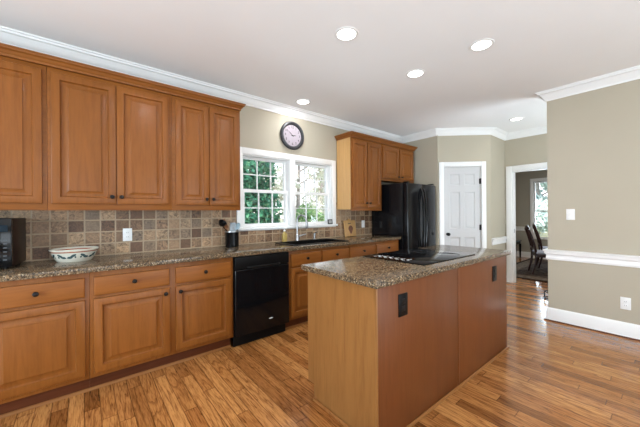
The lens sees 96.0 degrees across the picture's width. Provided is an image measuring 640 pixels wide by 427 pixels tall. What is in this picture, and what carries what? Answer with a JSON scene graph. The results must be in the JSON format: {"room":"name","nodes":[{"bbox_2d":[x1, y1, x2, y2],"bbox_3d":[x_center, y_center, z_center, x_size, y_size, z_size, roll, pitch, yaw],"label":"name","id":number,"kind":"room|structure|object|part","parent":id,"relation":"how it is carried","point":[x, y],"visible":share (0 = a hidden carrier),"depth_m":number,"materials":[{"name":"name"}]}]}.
{"room":"kitchen","nodes":[
{"label":"kitchen","id":0,"kind":"room"},
{"bbox_2d":[0,105,394,261],"bbox_3d":[-1.490,-0.050,3.047,7.975,2.684,0.162,0,0,-39],"label":"wall","id":1,"kind":"structure","parent":0,"point":[152,230],"depth_m":2.99,"materials":[{"name":"tile"}]},
{"bbox_2d":[0,56,47,209],"bbox_3d":[-2.413,-0.547,1.950,0.838,1.059,0.358,0,0,-39],"label":"upper cabinet","id":2,"kind":"object","parent":1,"relation":"attached to","point":[23,85],"visible":0.97,"depth_m":2.03,"materials":[{"name":"brown wood"}]},
{"bbox_2d":[47,67,171,209],"bbox_3d":[-1.767,-0.552,2.482,0.834,1.059,0.358,0,0,-39],"label":"upper cabinet","id":3,"kind":"object","parent":1,"relation":"attached to","point":[109,143],"visible":1,"depth_m":2.33,"materials":[{"name":"brown wood"}]},
{"bbox_3d":[-1.834,-0.559,2.250,0.394,0.974,0.020,0,0,-39],"label":"door","id":4,"kind":"part","parent":3,"relation":"part of","materials":[{"name":"brown wood"}]},
{"bbox_3d":[-1.529,-0.561,2.501,0.388,0.974,0.020,0,0,-39],"label":"door","id":5,"kind":"part","parent":3,"relation":"part of","materials":[{"name":"brown wood"}]},
{"bbox_2d":[0,43,245,110],"bbox_3d":[-1.838,-1.115,2.425,2.426,0.066,0.362,0,0,-39],"label":"crown molding","id":6,"kind":"structure","parent":1,"relation":"attached to","point":[6,50],"depth_m":2.32,"materials":[{"name":"brown wood"}]},
{"bbox_2d":[123,228,131,240],"bbox_3d":[-1.794,0.202,2.684,0.072,0.118,0.008,0,0,-39],"label":"wall outlet","id":7,"kind":"object","parent":1,"relation":"attached to","point":[127,232],"visible":1,"depth_m":2.68,"materials":[{"name":"white plastic"}]},
{"bbox_2d":[171,95,239,209],"bbox_3d":[-1.188,-0.556,2.959,0.662,1.059,0.358,0,0,-39],"label":"upper cabinet","id":8,"kind":"object","parent":1,"relation":"attached to","point":[205,137],"visible":1,"depth_m":2.82,"materials":[{"name":"brown wood"}]},
{"bbox_3d":[-1.218,-0.563,2.756,0.306,0.974,0.020,0,0,-39],"label":"door","id":9,"kind":"part","parent":8,"relation":"part of","materials":[{"name":"brown wood"}]},
{"bbox_3d":[-0.979,-0.565,2.953,0.305,0.974,0.020,0,0,-39],"label":"door","id":10,"kind":"part","parent":8,"relation":"part of","materials":[{"name":"brown wood"}]},
{"bbox_2d":[0,26,546,142],"bbox_3d":[1.152,-1.359,3.014,11.545,0.105,4.844,0,0,-2],"label":"crown molding","id":11,"kind":"structure","parent":1,"relation":"attached to","point":[9,36],"depth_m":3.13,"materials":[{"name":"white paint"}]},
{"bbox_2d":[237,147,337,230],"bbox_3d":[-0.408,-0.288,3.914,1.590,0.997,0.199,0,0,-39],"label":"window","id":12,"kind":"structure","parent":1,"relation":"in","point":[289,192],"depth_m":3.86,"materials":[{"name":"white paint"}]},
{"bbox_3d":[-0.723,-0.478,3.711,0.653,0.438,0.034,0,0,-39],"label":"sash","id":13,"kind":"part","parent":12,"relation":"part of","materials":[{"name":"white paint"}]},
{"bbox_3d":[-0.697,-0.067,3.682,0.653,0.454,0.034,0,0,-39],"label":"sash","id":14,"kind":"part","parent":12,"relation":"part of","materials":[{"name":"white paint"}]},
{"bbox_3d":[-0.404,0.185,3.914,1.590,0.052,0.199,0,0,-39],"label":"sill","id":15,"kind":"part","parent":12,"relation":"part of","materials":[{"name":"white paint"}]},
{"bbox_3d":[-0.149,-0.482,4.183,0.653,0.438,0.034,0,0,-39],"label":"sash","id":16,"kind":"part","parent":12,"relation":"part of","materials":[{"name":"glass"}]},
{"bbox_3d":[-0.123,-0.071,4.155,0.653,0.454,0.034,0,0,-39],"label":"sash","id":17,"kind":"part","parent":12,"relation":"part of","materials":[{"name":"white paint"}]},
{"bbox_2d":[280,121,303,149],"bbox_3d":[-0.368,-1.039,3.859,0.380,0.380,0.042,0,0,-39],"label":"wall clock","id":18,"kind":"object","parent":1,"relation":"attached to","point":[291,133],"visible":1,"depth_m":3.85,"materials":[{"name":"white plastic"}]},
{"bbox_2d":[337,137,381,210],"bbox_3d":[0.632,-0.567,4.458,0.678,1.063,0.358,0,0,-39],"label":"upper cabinet","id":19,"kind":"object","parent":1,"relation":"attached to","point":[358,160],"visible":1,"depth_m":4.30,"materials":[{"name":"brown wood"}]},
{"bbox_3d":[0.590,-0.575,4.246,0.309,0.978,0.020,0,0,-39],"label":"door","id":20,"kind":"part","parent":19,"relation":"part of","materials":[{"name":"brown wood"}]},
{"bbox_3d":[0.839,-0.576,4.451,0.307,0.978,0.020,0,0,-39],"label":"door","id":21,"kind":"part","parent":19,"relation":"part of","materials":[{"name":"brown wood"}]},
{"bbox_2d":[381,144,413,182],"bbox_3d":[1.244,-0.813,4.963,0.909,0.580,0.358,0,0,-39],"label":"upper cabinet","id":22,"kind":"object","parent":1,"relation":"attached to","point":[397,164],"visible":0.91,"depth_m":4.82,"materials":[{"name":"brown wood"}]},
{"bbox_2d":[334,131,417,150],"bbox_3d":[0.980,-1.136,4.746,1.678,0.066,0.362,0,0,-39],"label":"crown molding","id":23,"kind":"structure","parent":22,"relation":"on","point":[354,134],"depth_m":4.42,"materials":[{"name":"brown wood"}]},
{"bbox_3d":[1.163,-0.815,4.719,0.423,0.505,0.020,0,0,-39],"label":"door","id":24,"kind":"part","parent":22,"relation":"part of","materials":[{"name":"brown wood"}]},
{"bbox_3d":[1.503,-0.818,4.999,0.385,0.505,0.020,0,0,-39],"label":"door","id":25,"kind":"part","parent":22,"relation":"part of","materials":[{"name":"brown wood"}]},
{"bbox_2d":[0,0,639,135],"bbox_3d":[2.583,-1.497,1.845,13.150,0.150,7.550,0,0,-39],"label":"ceiling","id":26,"kind":"structure","parent":0,"point":[286,52],"depth_m":2.42,"materials":[{"name":"paint"}]},
{"bbox_2d":[295,99,310,104],"bbox_3d":[-0.213,-1.398,3.628,0.192,0.005,0.192,0,0,-39],"label":"recessed light","id":27,"kind":"object","parent":26,"relation":"in","point":[299,101],"visible":1,"depth_m":3.62,"materials":[{"name":"white paint"}]},
{"bbox_2d":[334,26,358,41],"bbox_3d":[0.208,-1.401,2.260,0.192,0.005,0.192,0,0,-39],"label":"recessed light","id":28,"kind":"object","parent":26,"relation":"in","point":[347,33],"visible":1,"depth_m":2.25,"materials":[{"name":"white paint"}]},
{"bbox_2d":[406,69,425,77],"bbox_3d":[0.966,-1.407,2.911,0.192,0.005,0.192,0,0,-39],"label":"recessed light","id":29,"kind":"object","parent":26,"relation":"in","point":[416,73],"visible":1,"depth_m":2.90,"materials":[{"name":"white paint"}]},
{"bbox_2d":[469,38,494,51],"bbox_3d":[1.359,-1.410,2.421,0.192,0.005,0.192,0,0,-39],"label":"recessed light","id":30,"kind":"object","parent":26,"relation":"in","point":[482,44],"visible":1,"depth_m":2.42,"materials":[{"name":"white paint"}]},
{"bbox_2d":[509,117,523,120],"bbox_3d":[2.977,-1.421,4.364,0.192,0.005,0.192,0,0,-39],"label":"recessed light","id":31,"kind":"object","parent":26,"relation":"in","point":[516,118],"visible":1,"depth_m":4.37,"materials":[{"name":"white paint"}]},
{"bbox_2d":[0,256,639,426],"bbox_3d":[2.589,1.312,2.059,13.400,0.100,7.900,0,0,-39],"label":"floor","id":32,"kind":"structure","parent":0,"point":[550,374],"depth_m":2.08,"materials":[{"name":"brown wood"}]},
{"bbox_2d":[0,273,89,418],"bbox_3d":[-2.015,0.858,2.078,0.542,0.874,0.642,0,0,-39],"label":"base cabinet","id":33,"kind":"object","parent":32,"relation":"on","point":[45,343],"visible":0.96,"depth_m":1.89,"materials":[{"name":"brown wood"}]},
{"bbox_3d":[-1.838,0.526,1.864,0.492,0.137,0.020,0,0,-39],"label":"drawer","id":34,"kind":"part","parent":33,"relation":"part of","materials":[{"name":"brown wood"}]},
{"bbox_3d":[-1.836,0.880,1.864,0.492,0.533,0.020,0,0,-39],"label":"door","id":35,"kind":"part","parent":33,"relation":"part of","materials":[{"name":"brown wood"}]},
{"bbox_3d":[-1.884,1.284,1.923,0.542,0.020,0.014,0,0,-39],"label":"shoe moulding","id":36,"kind":"part","parent":33,"relation":"part of","materials":[{"name":"brown wood"}]},
{"bbox_2d":[89,257,232,390],"bbox_3d":[-1.398,0.854,2.586,1.056,0.874,0.642,0,0,-39],"label":"base cabinet","id":37,"kind":"object","parent":32,"relation":"on","point":[143,320],"visible":0.95,"depth_m":2.30,"materials":[{"name":"brown wood"}]},
{"bbox_3d":[-1.423,0.523,2.206,0.491,0.137,0.020,0,0,-39],"label":"drawer","id":38,"kind":"part","parent":37,"relation":"part of","materials":[{"name":"brown wood"}]},
{"bbox_3d":[-1.421,0.877,2.206,0.491,0.533,0.020,0,0,-39],"label":"door","id":39,"kind":"part","parent":37,"relation":"part of","materials":[{"name":"brown wood"}]},
{"bbox_3d":[-1.267,1.280,2.431,1.056,0.020,0.014,0,0,-39],"label":"shoe moulding","id":40,"kind":"part","parent":37,"relation":"part of","materials":[{"name":"brown wood"}]},
{"bbox_3d":[-1.016,0.520,2.541,0.474,0.137,0.020,0,0,-39],"label":"drawer","id":41,"kind":"part","parent":37,"relation":"part of","materials":[{"name":"brown wood"}]},
{"bbox_3d":[-1.014,0.874,2.541,0.474,0.533,0.020,0,0,-39],"label":"door","id":42,"kind":"part","parent":37,"relation":"part of","materials":[{"name":"brown wood"}]},
{"bbox_2d":[233,251,288,346],"bbox_3d":[-0.741,0.850,3.108,0.607,0.871,0.652,0,0,-39],"label":"dishwasher","id":43,"kind":"object","parent":32,"relation":"on","point":[260,281],"visible":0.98,"depth_m":2.86,"materials":[{"name":"black metal"}]},
{"bbox_3d":[-0.606,1.230,2.947,0.587,0.109,0.012,0,0,-39],"label":"kick plate","id":44,"kind":"part","parent":43,"relation":"part of","materials":[{"name":"black metal"}]},
{"bbox_3d":[-0.574,0.475,2.902,0.599,0.116,0.034,0,0,-39],"label":"control panel","id":45,"kind":"part","parent":43,"relation":"part of","materials":[{"name":"black plastic"}]},
{"bbox_3d":[-0.550,0.522,2.875,0.373,0.022,0.048,0,0,-39],"label":"handle","id":46,"kind":"part","parent":43,"relation":"part of","materials":[{"name":"black plastic"}]},
{"bbox_2d":[285,245,348,329],"bbox_3d":[-0.158,0.845,3.607,0.916,0.874,0.642,0,0,-39],"label":"base cabinet","id":47,"kind":"object","parent":32,"relation":"on","point":[298,278],"visible":0.41,"depth_m":3.21,"materials":[{"name":"brown wood"}]},
{"bbox_2d":[0,235,400,281],"bbox_3d":[-0.822,0.392,3.074,4.775,0.038,0.639,0,0,-39],"label":"countertop","id":48,"kind":"structure","parent":47,"relation":"on","point":[45,268],"depth_m":2.44,"materials":[{"name":"brown stone"}]},
{"bbox_2d":[0,218,25,268],"bbox_3d":[-2.400,0.211,1.954,0.500,0.345,0.393,0,0,-34],"label":"microwave","id":49,"kind":"object","parent":48,"relation":"on","point":[12,230],"visible":1,"depth_m":1.98,"materials":[{"name":"black plastic"}]},
{"bbox_3d":[-2.163,0.203,1.939,0.126,0.329,0.030,0,0,-34],"label":"control panel","id":50,"kind":"part","parent":49,"relation":"part of","materials":[{"name":"black plastic"}]},
{"bbox_2d":[48,246,98,262],"bbox_3d":[-1.974,0.332,2.317,0.310,0.098,0.310,0,0,-39],"label":"serving bowl","id":51,"kind":"object","parent":48,"relation":"on","point":[78,253],"visible":1,"depth_m":2.23,"materials":[{"name":"ceramic"}]},
{"bbox_2d":[225,230,238,246],"bbox_3d":[-0.980,0.286,3.207,0.158,0.176,0.158,0,0,-39],"label":"utensil crock","id":52,"kind":"object","parent":48,"relation":"on","point":[231,237],"visible":0.93,"depth_m":3.14,"materials":[{"name":"black ceramic"}]},
{"bbox_2d":[219,220,226,230],"bbox_3d":[-1.000,0.206,3.148,0.214,0.272,0.077,0,0,-39],"label":"ladle","id":53,"kind":"object","parent":52,"relation":"in","point":[222,223],"visible":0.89,"depth_m":3.13,"materials":[{"name":"black plastic"}]},
{"bbox_2d":[230,223,235,230],"bbox_3d":[-0.968,0.230,3.195,0.068,0.248,0.018,0,0,0],"label":"turner","id":54,"kind":"object","parent":52,"relation":"in","point":[231,224],"visible":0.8,"depth_m":3.20,"materials":[{"name":"grey metal"}]},
{"bbox_2d":[282,228,286,241],"bbox_3d":[-0.450,0.280,3.680,0.062,0.180,0.058,0,0,-39],"label":"soap bottle","id":55,"kind":"object","parent":48,"relation":"on","point":[284,234],"visible":0.99,"depth_m":3.67,"materials":[{"name":"yellow plastic"}]},
{"bbox_2d":[295,214,307,240],"bbox_3d":[-0.244,0.192,3.797,0.168,0.352,0.108,0,0,-9],"label":"faucet","id":56,"kind":"object","parent":48,"relation":"on","point":[304,216],"visible":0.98,"depth_m":3.79,"materials":[{"name":"metal"}]},
{"bbox_3d":[-0.237,0.152,3.791,0.159,0.272,0.026,0,0,17],"label":"spout","id":57,"kind":"part","parent":56,"relation":"part of","materials":[{"name":"metal"}]},
{"bbox_2d":[275,238,347,245],"bbox_3d":[-0.090,0.469,3.654,0.848,0.219,0.428,0,0,-39],"label":"sink","id":58,"kind":"object","parent":48,"relation":"in","point":[325,240],"visible":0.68,"depth_m":3.74,"materials":[{"name":"metal"}]},
{"bbox_2d":[279,239,342,244],"bbox_3d":[-0.090,0.469,3.654,0.804,0.218,0.384,0,0,-39],"label":"basin","id":59,"kind":"object","parent":58,"relation":"in","point":[314,241],"depth_m":3.76,"materials":[{"name":"black metal"}]},
{"bbox_2d":[343,219,355,236],"bbox_3d":[0.466,0.225,4.494,0.250,0.275,0.047,0,0,-39],"label":"cutting board","id":60,"kind":"object","parent":48,"relation":"on","point":[349,225],"visible":1,"depth_m":4.48,"materials":[{"name":"brown wood"}]},
{"bbox_3d":[-0.027,1.271,3.452,0.916,0.020,0.014,0,0,-39],"label":"shoe moulding","id":61,"kind":"part","parent":47,"relation":"part of","materials":[{"name":"brown wood"}]},
{"bbox_3d":[-0.148,0.867,3.253,0.421,0.533,0.020,0,0,-39],"label":"door","id":62,"kind":"part","parent":47,"relation":"part of","materials":[{"name":"brown wood"}]},
{"bbox_3d":[-0.151,0.513,3.253,0.421,0.137,0.020,0,0,-39],"label":"drawer","id":63,"kind":"part","parent":47,"relation":"part of","materials":[{"name":"brown wood"}]},
{"bbox_3d":[0.196,0.511,3.539,0.429,0.137,0.020,0,0,-39],"label":"drawer","id":64,"kind":"part","parent":47,"relation":"part of","materials":[{"name":"brown wood"}]},
{"bbox_2d":[348,240,397,257],"bbox_3d":[0.609,0.839,4.239,1.070,0.874,0.642,0,0,-39],"label":"base cabinet","id":65,"kind":"object","parent":32,"relation":"on","point":[354,250],"visible":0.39,"depth_m":3.96,"materials":[{"name":"brown wood"}]},
{"bbox_3d":[0.575,0.508,3.851,0.498,0.137,0.020,0,0,-39],"label":"drawer","id":66,"kind":"part","parent":65,"relation":"part of","materials":[{"name":"brown wood"}]},
{"bbox_3d":[0.985,0.505,4.189,0.504,0.137,0.020,0,0,-39],"label":"drawer","id":67,"kind":"part","parent":65,"relation":"part of","materials":[{"name":"brown wood"}]},
{"bbox_2d":[372,181,435,250],"bbox_3d":[1.435,0.391,4.828,0.820,1.748,0.767,0,0,-39],"label":"refrigerator","id":68,"kind":"object","parent":32,"relation":"on","point":[407,213],"visible":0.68,"depth_m":4.52,"materials":[{"name":"black metal"}]},
{"bbox_3d":[1.448,0.355,4.481,0.394,1.631,0.080,0,0,-39],"label":"door","id":69,"kind":"part","parent":68,"relation":"part of","materials":[{"name":"black metal"}]},
{"bbox_3d":[1.618,0.129,4.535,0.025,1.049,0.081,0,0,-39],"label":"handle","id":70,"kind":"part","parent":68,"relation":"part of","materials":[{"name":"metal"}]},
{"bbox_3d":[1.670,0.129,4.578,0.025,1.049,0.081,0,0,-39],"label":"handle","id":71,"kind":"part","parent":68,"relation":"part of","materials":[{"name":"metal"}]},
{"bbox_3d":[1.766,0.352,4.742,0.414,1.631,0.080,0,0,-39],"label":"door","id":72,"kind":"part","parent":68,"relation":"part of","materials":[{"name":"black metal"}]},
{"bbox_2d":[308,256,508,426],"bbox_3d":[0.825,0.837,2.384,1.886,0.876,0.690,0,0,-39],"label":"kitchen island","id":73,"kind":"object","parent":32,"relation":"on","point":[388,356],"visible":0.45,"depth_m":1.83,"materials":[{"name":"brown wood"}]},
{"bbox_3d":[0.116,0.842,1.796,0.014,0.876,0.622,0,0,-39],"label":"panel","id":74,"kind":"part","parent":73,"relation":"part of","materials":[{"name":"brown wood"}]},
{"bbox_2d":[398,292,407,316],"bbox_3d":[0.487,0.537,1.688,0.086,0.132,0.007,0,0,-39],"label":"outlet plate","id":75,"kind":"object","parent":73,"relation":"attached to","point":[402,296],"depth_m":1.68,"materials":[{"name":"black plastic"}]},
{"bbox_2d":[402,298,405,311],"bbox_3d":[0.490,0.537,1.684,0.034,0.072,0.003,0,0,-39],"label":"socket","id":76,"kind":"object","parent":73,"relation":"attached to","point":[403,300],"depth_m":1.68,"materials":[{"name":"black plastic"}]},
{"bbox_2d":[301,245,510,288],"bbox_3d":[0.835,0.379,2.385,1.946,0.038,0.717,0,0,-39],"label":"island countertop","id":77,"kind":"structure","parent":73,"relation":"on","point":[374,273],"depth_m":1.95,"materials":[{"name":"brown stone"}]},
{"bbox_2d":[364,248,474,265],"bbox_3d":[0.844,0.357,2.443,0.790,0.007,0.570,0,0,-39],"label":"cooktop","id":78,"kind":"object","parent":77,"relation":"in","point":[418,256],"visible":1,"depth_m":2.38,"materials":[{"name":"black glass"}]},
{"bbox_3d":[0.865,1.266,2.338,1.886,0.016,0.572,0,0,-39],"label":"shoe moulding","id":79,"kind":"part","parent":73,"relation":"part of","materials":[{"name":"brown wood"}]},
{"bbox_3d":[0.660,0.838,1.837,0.897,0.876,0.012,0,0,-39],"label":"panel","id":80,"kind":"part","parent":73,"relation":"part of","materials":[{"name":"brown wood"}]},
{"bbox_3d":[1.385,0.833,2.417,0.930,0.876,0.012,0,0,-39],"label":"panel","id":81,"kind":"part","parent":73,"relation":"part of","materials":[{"name":"brown wood"}]},
{"bbox_2d":[492,265,496,281],"bbox_3d":[1.530,0.530,2.523,0.086,0.132,0.007,0,0,-39],"label":"outlet plate","id":82,"kind":"object","parent":73,"relation":"attached to","point":[494,267],"depth_m":2.51,"materials":[{"name":"black plastic"}]},
{"bbox_2d":[516,240,521,257],"bbox_3d":[5.329,0.999,8.010,0.440,0.485,0.360,0,0,-39],"label":"table","id":83,"kind":"object","parent":32,"relation":"on","point":[517,241],"visible":0.39,"depth_m":7.99,"materials":[{"name":"wood"}]},
{"bbox_2d":[516,258,547,281],"bbox_3d":[5.618,1.234,5.616,2.900,0.012,3.300,0,0,-39],"label":"area rug","id":84,"kind":"object","parent":32,"relation":"on","point":[540,274],"visible":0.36,"depth_m":6.09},
{"bbox_2d":[524,225,545,273],"bbox_3d":[4.568,0.742,5.908,0.592,0.984,0.470,0,0,26],"label":"dining chair","id":85,"kind":"object","parent":84,"relation":"on","point":[537,253],"visible":0.7,"depth_m":5.86,"materials":[{"name":"brown wood"}]},
{"bbox_3d":[4.508,1.024,6.162,0.104,0.421,0.047,0,0,26],"label":"leg","id":86,"kind":"part","parent":85,"relation":"part of","materials":[{"name":"brown wood"}]},
{"bbox_3d":[4.299,0.580,5.816,0.149,0.478,0.064,0,0,36],"label":"post","id":87,"kind":"part","parent":85,"relation":"part of","materials":[{"name":"brown wood"}]},
{"bbox_3d":[4.330,1.025,5.804,0.104,0.421,0.047,0,0,26],"label":"leg","id":88,"kind":"part","parent":85,"relation":"part of","materials":[{"name":"brown wood"}]},
{"bbox_3d":[4.629,0.854,5.878,0.415,0.062,0.460,0,0,26],"label":"seat frame","id":89,"kind":"part","parent":85,"relation":"part of","materials":[{"name":"brown wood"}]},
{"bbox_3d":[4.631,0.801,5.877,0.430,0.043,0.470,0,0,26],"label":"seat","id":90,"kind":"part","parent":85,"relation":"part of","materials":[{"name":"grey fabric"}]},
{"bbox_2d":[532,224,547,267],"bbox_3d":[5.175,0.738,6.514,0.592,0.984,0.470,0,0,31],"label":"dining chair","id":91,"kind":"object","parent":84,"relation":"on","point":[540,247],"visible":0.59,"depth_m":6.49,"materials":[{"name":"brown wood"}]},
{"bbox_3d":[4.900,0.576,6.444,0.149,0.478,0.064,0,0,41],"label":"post","id":92,"kind":"part","parent":91,"relation":"part of","materials":[{"name":"brown wood"}]},
{"bbox_2d":[403,135,438,244],"bbox_3d":[1.818,-0.074,5.209,0.120,2.684,0.730,0,0,-39],"label":"wall","id":93,"kind":"structure","parent":0,"point":[425,157],"depth_m":5.02,"materials":[{"name":"beige paint"}]},
{"bbox_2d":[438,135,490,248],"bbox_3d":[2.438,-0.079,4.939,0.892,2.684,0.120,0,0,3],"label":"wall","id":94,"kind":"structure","parent":0,"point":[459,148],"depth_m":4.87,"materials":[{"name":"beige paint"}]},
{"bbox_2d":[444,167,481,247],"bbox_3d":[2.421,0.238,4.873,0.608,2.035,0.101,0,0,3],"label":"door","id":95,"kind":"structure","parent":94,"relation":"in","point":[462,226],"depth_m":4.89,"materials":[{"name":"white paint"}]},
{"bbox_2d":[439,161,486,247],"bbox_3d":[2.419,0.198,4.930,0.770,2.130,0.140,0,0,3],"label":"door frame","id":96,"kind":"structure","parent":94,"relation":"attached to","point":[482,164],"depth_m":4.87,"materials":[{"name":"white paint"}]},
{"bbox_2d":[490,135,504,249],"bbox_3d":[3.141,-0.084,5.142,0.772,2.684,0.120,0,0,-39],"label":"wall","id":97,"kind":"structure","parent":0,"point":[497,146],"depth_m":5.04,"materials":[{"name":"beige paint"}]},
{"bbox_2d":[492,236,506,244],"bbox_3d":[3.154,0.483,5.043,0.640,0.119,0.040,0,0,-39],"label":"chair rail","id":98,"kind":"object","parent":97,"relation":"attached to","point":[499,240],"visible":1,"depth_m":5.02,"materials":[{"name":"white paint"}]},
{"bbox_2d":[505,133,546,274],"bbox_3d":[5.247,-0.100,3.098,0.120,2.684,5.712,0,0,-39],"label":"wall","id":99,"kind":"structure","parent":0,"point":[530,149],"depth_m":5.03,"materials":[{"name":"beige paint"}]},
{"bbox_2d":[506,162,546,282],"bbox_3d":[3.821,0.204,4.829,0.160,2.098,1.176,0,0,-39],"label":"door frame","id":100,"kind":"structure","parent":99,"relation":"attached to","point":[510,170],"depth_m":5.18,"materials":[{"name":"white paint"}]},
{"bbox_2d":[515,169,547,251],"bbox_3d":[6.944,-0.112,6.787,0.150,2.684,5.450,0,0,-39],"label":"wall","id":101,"kind":"structure","parent":0,"point":[522,179],"depth_m":8.11,"materials":[{"name":"paint"}]},
{"bbox_2d":[516,251,545,258],"bbox_3d":[6.884,1.156,6.730,0.026,0.150,5.150,0,0,-39],"label":"baseboard","id":102,"kind":"structure","parent":101,"relation":"attached to","point":[523,254],"depth_m":8.08,"materials":[{"name":"white paint"}]},
{"bbox_2d":[516,178,547,239],"bbox_3d":[5.944,-0.115,7.914,0.122,1.665,2.140,0,0,-39],"label":"window","id":103,"kind":"structure","parent":101,"relation":"in","point":[533,210],"depth_m":7.95,"materials":[{"name":"white paint"}]},
{"bbox_3d":[6.269,-0.452,7.585,0.035,0.824,1.033,0,0,-39],"label":"sash","id":104,"kind":"part","parent":103,"relation":"part of","materials":[{"name":"white paint"}]},
{"bbox_3d":[6.247,0.305,7.562,0.035,0.759,1.033,0,0,-39],"label":"sash","id":105,"kind":"part","parent":103,"relation":"part of","materials":[{"name":"white paint"}]},
{"bbox_2d":[547,79,639,324],"bbox_3d":[4.237,-0.092,1.623,0.120,2.684,4.718,0,0,-39],"label":"wall","id":106,"kind":"structure","parent":0,"point":[593,137],"depth_m":3.09,"materials":[{"name":"beige paint"}]},
{"bbox_2d":[566,209,574,219],"bbox_3d":[2.818,0.016,3.240,0.016,0.122,0.075,0,0,-39],"label":"light switch","id":107,"kind":"object","parent":106,"relation":"attached to","point":[570,213],"visible":1,"depth_m":3.24,"materials":[{"name":"white plastic"}]},
{"bbox_2d":[535,65,639,102],"bbox_3d":[4.199,-1.381,1.658,0.303,0.105,4.810,0,0,-39],"label":"crown molding","id":108,"kind":"structure","parent":106,"relation":"attached to","point":[633,73],"depth_m":3.07,"materials":[{"name":"white paint"}]},
{"bbox_2d":[543,248,639,267],"bbox_3d":[4.228,0.475,1.639,0.203,0.119,4.760,0,0,-39],"label":"chair rail","id":109,"kind":"object","parent":106,"relation":"attached to","point":[563,255],"visible":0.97,"depth_m":3.08,"materials":[{"name":"white paint"}]},
{"bbox_2d":[543,307,639,340],"bbox_3d":[4.238,1.175,1.634,0.175,0.150,4.746,0,0,-39],"label":"baseboard","id":110,"kind":"structure","parent":106,"relation":"attached to","point":[630,330],"depth_m":3.08,"materials":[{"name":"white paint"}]},
{"bbox_2d":[620,297,630,309],"bbox_3d":[3.095,0.916,2.917,0.008,0.122,0.075,0,0,-39],"label":"wall outlet","id":111,"kind":"object","parent":106,"relation":"attached to","point":[625,303],"visible":1,"depth_m":2.92,"materials":[{"name":"white plastic"}]},
{"label":"outside","id":112,"kind":"structure","parent":0,"visible":0},
{"bbox_2d":[256,220,547,236],"bbox_3d":[-1.122,1.689,24.974,90.000,0.100,100.000,0,0,-39],"label":"ground","id":113,"kind":"structure","parent":112,"point":[543,234],"depth_m":20.33,"materials":[{"name":"green plant"}]},
{"bbox_2d":[243,159,282,223],"bbox_3d":[-2.072,-0.808,7.179,1.845,4.913,2.452,0,0,44],"label":"tree","id":114,"kind":"object","parent":113,"relation":"on","point":[249,166],"visible":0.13,"depth_m":7.06,"materials":[{"name":"green plant"}]},
{"bbox_2d":[263,165,324,222],"bbox_3d":[-0.731,-1.228,12.249,3.924,5.732,2.986,0,0,-39],"label":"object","id":115,"kind":"object","parent":113,"relation":"on","point":[278,186],"visible":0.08,"depth_m":12.15,"materials":[{"name":"green plant"}]},
{"bbox_2d":[296,203,324,221],"bbox_3d":[-0.232,0.650,9.380,1.868,1.974,1.288,0,0,-39],"label":"shrub","id":116,"kind":"object","parent":113,"relation":"on","point":[311,214],"visible":0.23,"depth_m":9.10,"materials":[{"name":"green plant"}]},
{"bbox_2d":[309,168,323,202],"bbox_3d":[0.832,-1.688,21.460,2.874,6.628,3.938,0,0,29],"label":"tree","id":117,"kind":"object","parent":113,"relation":"on","point":[313,168],"visible":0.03,"depth_m":20.61,"materials":[{"name":"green plant"}]},
{"bbox_2d":[316,169,324,214],"bbox_3d":[0.496,-1.513,17.929,2.566,6.284,3.432,0,0,19],"label":"tree","id":118,"kind":"object","parent":113,"relation":"on","point":[321,185],"visible":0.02,"depth_m":17.54,"materials":[{"name":"green plant"}]},
{"bbox_2d":[535,182,547,234],"bbox_3d":[10.786,-2.128,14.216,4.440,7.364,3.297,0,0,-39],"label":"tree","id":119,"kind":"object","parent":113,"relation":"on","point":[541,218],"visible":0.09,"depth_m":13.69,"materials":[{"name":"green plant"}]}
]}

